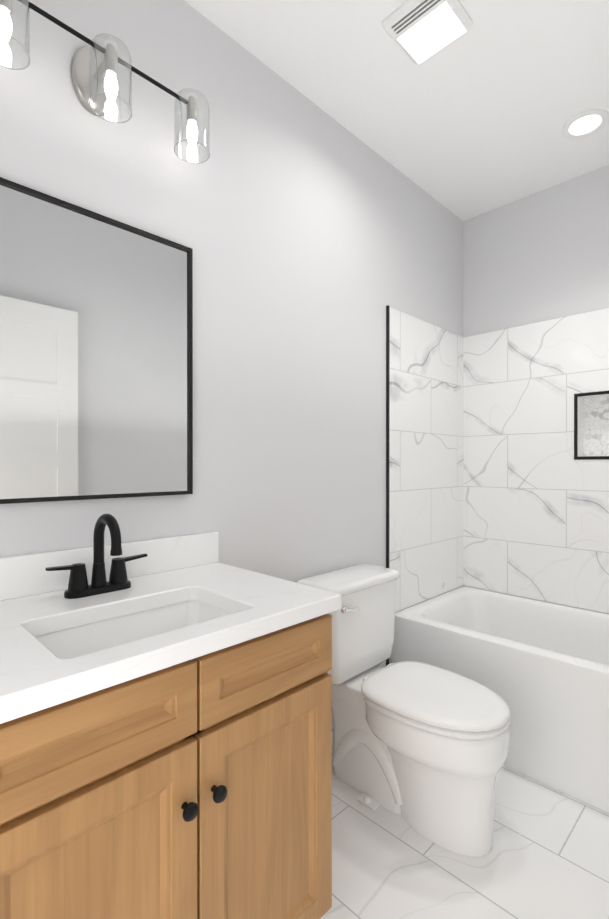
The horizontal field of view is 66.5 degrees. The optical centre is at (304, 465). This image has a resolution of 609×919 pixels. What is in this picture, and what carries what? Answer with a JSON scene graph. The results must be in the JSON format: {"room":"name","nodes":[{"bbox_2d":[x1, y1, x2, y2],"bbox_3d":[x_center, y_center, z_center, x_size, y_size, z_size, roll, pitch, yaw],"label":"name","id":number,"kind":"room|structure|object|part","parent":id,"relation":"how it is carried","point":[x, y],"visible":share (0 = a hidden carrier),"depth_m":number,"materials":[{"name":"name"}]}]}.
{"room":"bathroom","nodes":[
{"label":"bathroom","id":0,"kind":"room"},
{"bbox_2d":[0,0,462,728],"bbox_3d":[-0.092,-0.131,1.882,3.400,2.740,0.120,0,0,-45],"label":"wall","id":1,"kind":"structure","parent":0,"point":[310,234],"depth_m":1.69,"materials":[{"name":"white paint"}]},
{"bbox_2d":[0,177,192,503],"bbox_3d":[-0.587,-0.302,1.285,0.618,0.789,0.023,0,0,-45],"label":"mirror","id":2,"kind":"object","parent":1,"relation":"attached to","point":[96,355],"visible":0.97,"depth_m":1.28,"materials":[{"name":"black mirror"}]},
{"bbox_2d":[0,0,209,163],"bbox_3d":[-0.528,-1.041,1.233,0.584,0.227,0.176,0,0,-45],"label":"sconce","id":3,"kind":"object","parent":1,"relation":"attached to","point":[94,72],"visible":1,"depth_m":1.25,"materials":[{"name":"clear glass"}]},
{"bbox_2d":[0,0,11,15],"bbox_3d":[-0.673,-1.053,1.038,0.032,0.074,0.033,0,0,-45],"label":"socket","id":4,"kind":"object","parent":3,"relation":"attached to","point":[4,5],"depth_m":1.03,"materials":[{"name":"silver metal"}]},
{"bbox_3d":[-0.673,-0.978,1.038,0.033,0.076,0.033,0,0,-45],"label":"bulb","id":5,"kind":"part","parent":3,"relation":"part of","materials":[{"name":"white glass"}]},
{"bbox_3d":[-0.673,-1.010,1.038,0.101,0.164,0.101,0,0,-45],"label":"glass","id":6,"kind":"part","parent":3,"relation":"part of","materials":[{"name":"clear glass"}]},
{"bbox_2d":[104,43,117,76],"bbox_3d":[-0.503,-1.054,1.207,0.032,0.074,0.033,0,0,-45],"label":"socket","id":7,"kind":"object","parent":3,"relation":"attached to","point":[112,72],"depth_m":1.20,"materials":[{"name":"silver metal"}]},
{"bbox_3d":[-0.503,-1.010,1.208,0.101,0.164,0.101,0,0,-45],"label":"glass","id":8,"kind":"part","parent":3,"relation":"part of","materials":[{"name":"clear glass"}]},
{"bbox_3d":[-0.503,-0.979,1.208,0.033,0.076,0.033,0,0,-45],"label":"bulb","id":9,"kind":"part","parent":3,"relation":"part of","materials":[{"name":"white glass"}]},
{"bbox_2d":[186,96,197,122],"bbox_3d":[-0.333,-1.054,1.377,0.032,0.074,0.033,0,0,-45],"label":"socket","id":10,"kind":"object","parent":3,"relation":"attached to","point":[188,105],"depth_m":1.36,"materials":[{"name":"silver metal"}]},
{"bbox_3d":[-0.333,-1.011,1.377,0.101,0.164,0.101,0,0,-45],"label":"glass","id":11,"kind":"part","parent":3,"relation":"part of","materials":[{"name":"clear glass"}]},
{"bbox_3d":[-0.333,-0.979,1.377,0.033,0.076,0.033,0,0,-45],"label":"bulb","id":12,"kind":"part","parent":3,"relation":"part of","materials":[{"name":"white glass"}]},
{"bbox_2d":[0,532,218,600],"bbox_3d":[-0.586,0.276,1.288,0.818,0.102,0.020,0,0,-45],"label":"backsplash","id":13,"kind":"structure","parent":1,"relation":"attached to","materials":[{"name":"stone"}]},
{"bbox_2d":[332,728,333,753],"bbox_3d":[0.054,1.189,1.939,0.993,0.100,0.012,0,0,-45],"label":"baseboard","id":14,"kind":"structure","parent":1,"relation":"attached to","point":[332,739],"depth_m":2.00,"materials":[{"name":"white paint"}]},
{"bbox_2d":[386,305,389,665],"bbox_3d":[0.410,0.173,2.291,0.011,1.920,0.012,0,0,-45],"label":"trim","id":15,"kind":"structure","parent":1,"relation":"attached to","point":[387,422],"depth_m":2.29,"materials":[{"name":"black metal"}]},
{"bbox_2d":[389,307,463,611],"bbox_3d":[0.693,-0.026,2.575,0.790,1.524,0.010,0,0,-45],"label":"wall tile","id":16,"kind":"structure","parent":1,"relation":"attached to","point":[426,441],"depth_m":2.53,"materials":[{"name":"white tile"}]},
{"bbox_2d":[184,0,608,220],"bbox_3d":[0.508,-1.549,1.276,3.400,0.100,1.820,0,0,-45],"label":"ceiling","id":17,"kind":"structure","parent":0,"point":[483,110],"depth_m":1.82,"materials":[{"name":"white paint"}]},
{"bbox_2d":[383,0,472,63],"bbox_3d":[0.416,-1.486,1.573,0.230,0.026,0.224,0,0,-45],"label":"ceiling vent","id":18,"kind":"object","parent":17,"relation":"in","point":[419,31],"visible":0.98,"depth_m":1.56,"materials":[{"name":"white plastic"}]},
{"bbox_2d":[562,109,608,139],"bbox_3d":[1.234,-1.497,2.043,0.180,0.008,0.180,0,0,-45],"label":"recessed light","id":19,"kind":"object","parent":17,"relation":"in","point":[581,125],"visible":1,"depth_m":2.03,"materials":[{"name":"white plastic"}]},
{"bbox_2d":[320,754,608,918],"bbox_3d":[0.508,1.291,1.285,3.400,0.100,1.820,0,0,-45],"label":"floor","id":20,"kind":"structure","parent":0,"point":[546,856],"depth_m":1.45,"materials":[{"name":"tile"}]},
{"bbox_2d":[0,514,340,918],"bbox_3d":[-0.389,0.681,1.092,0.818,1.120,0.578,0,0,-45],"label":"bathroom vanity","id":21,"kind":"object","parent":20,"relation":"on","point":[166,728],"visible":1,"depth_m":0.94,"materials":[{"name":"brown wood"}]},
{"bbox_2d":[45,514,146,598],"bbox_3d":[-0.501,0.224,1.175,0.254,0.206,0.150,0,0,-45],"label":"faucet","id":22,"kind":"object","parent":21,"relation":"on","point":[118,586],"depth_m":1.19,"materials":[{"name":"black metal"}]},
{"bbox_3d":[-0.352,0.452,0.775,0.388,0.138,0.020,0,0,-45],"label":"drawer","id":23,"kind":"part","parent":21,"relation":"part of","materials":[{"name":"brown wood"}]},
{"bbox_3d":[-0.352,0.832,0.777,0.388,0.593,0.020,0,0,-45],"label":"door","id":24,"kind":"part","parent":21,"relation":"part of","materials":[{"name":"brown wood"}]},
{"bbox_2d":[34,600,232,658],"bbox_3d":[-0.354,0.439,1.028,0.480,0.146,0.330,0,0,-45],"label":"sink","id":25,"kind":"object","parent":21,"relation":"in","point":[78,638],"depth_m":1.13,"materials":[{"name":"white ceramic"}]},
{"bbox_3d":[-0.218,0.647,0.874,0.032,0.032,0.030,0,0,-45],"label":"knob","id":26,"kind":"part","parent":21,"relation":"part of","materials":[{"name":"black metal"}]},
{"bbox_3d":[-0.172,0.647,0.921,0.032,0.032,0.030,0,0,-45],"label":"knob","id":27,"kind":"part","parent":21,"relation":"part of","materials":[{"name":"black metal"}]},
{"bbox_3d":[-0.073,0.451,1.054,0.388,0.138,0.020,0,0,-45],"label":"drawer","id":28,"kind":"part","parent":21,"relation":"part of","materials":[{"name":"brown wood"}]},
{"bbox_3d":[-0.073,0.832,1.055,0.388,0.593,0.020,0,0,-45],"label":"door","id":29,"kind":"part","parent":21,"relation":"part of","materials":[{"name":"brown wood"}]},
{"bbox_2d":[297,564,509,856],"bbox_3d":[0.372,0.842,1.717,0.456,0.793,0.735,0,0,-45],"label":"toilet","id":30,"kind":"object","parent":20,"relation":"on","point":[421,748],"visible":0.94,"depth_m":1.60,"materials":[{"name":"white ceramic"}]},
{"bbox_3d":[0.187,0.463,1.901,0.456,0.036,0.210,0,0,-45],"label":"tank lid","id":31,"kind":"part","parent":30,"relation":"part of","materials":[{"name":"white ceramic"}]},
{"bbox_3d":[0.171,0.536,1.738,0.085,0.029,0.021,0,0,-45],"label":"lever","id":32,"kind":"part","parent":30,"relation":"part of","materials":[{"name":"silver metal"}]},
{"bbox_3d":[0.187,0.658,1.902,0.430,0.354,0.190,0,0,-45],"label":"tank","id":33,"kind":"part","parent":30,"relation":"part of","materials":[{"name":"white ceramic"}]},
{"bbox_3d":[0.460,0.799,1.629,0.384,0.028,0.488,0,0,-45],"label":"seat lid","id":34,"kind":"part","parent":30,"relation":"part of","materials":[{"name":"white plastic"}]},
{"bbox_3d":[0.464,0.825,1.625,0.380,0.019,0.474,0,0,-45],"label":"seat","id":35,"kind":"part","parent":30,"relation":"part of","materials":[{"name":"white plastic"}]},
{"bbox_2d":[390,586,608,812],"bbox_3d":[1.257,0.988,2.032,0.777,0.499,1.574,0,0,-45],"label":"bathtub","id":36,"kind":"object","parent":20,"relation":"on","point":[540,668],"visible":0.65,"depth_m":1.91,"materials":[{"name":"white ceramic"}]},
{"bbox_2d":[463,165,608,613],"bbox_3d":[1.562,-0.132,2.333,0.100,2.740,1.580,0,0,-45],"label":"wall","id":37,"kind":"structure","parent":0,"point":[542,255],"depth_m":2.54,"materials":[{"name":"white paint"}]},
{"bbox_2d":[463,307,608,613],"bbox_3d":[1.531,-0.025,2.302,0.010,1.524,1.580,0,0,-45],"label":"wall tile","id":38,"kind":"structure","parent":37,"relation":"attached to","point":[536,512],"depth_m":2.55,"materials":[{"name":"white tile"}]},
{"bbox_2d":[574,391,608,459],"bbox_3d":[1.553,-0.202,2.269,0.003,0.342,0.424,0,0,-45],"label":"trim","id":39,"kind":"structure","parent":37,"relation":"attached to","point":[576,396],"depth_m":2.41,"materials":[{"name":"black metal"}]},
{"bbox_2d":[583,397,608,455],"bbox_3d":[1.623,-0.202,2.338,0.008,0.320,0.402,0,0,-45],"label":"wall","id":40,"kind":"structure","parent":0,"point":[595,426],"depth_m":2.43,"materials":[{"name":"tile"}]}
]}

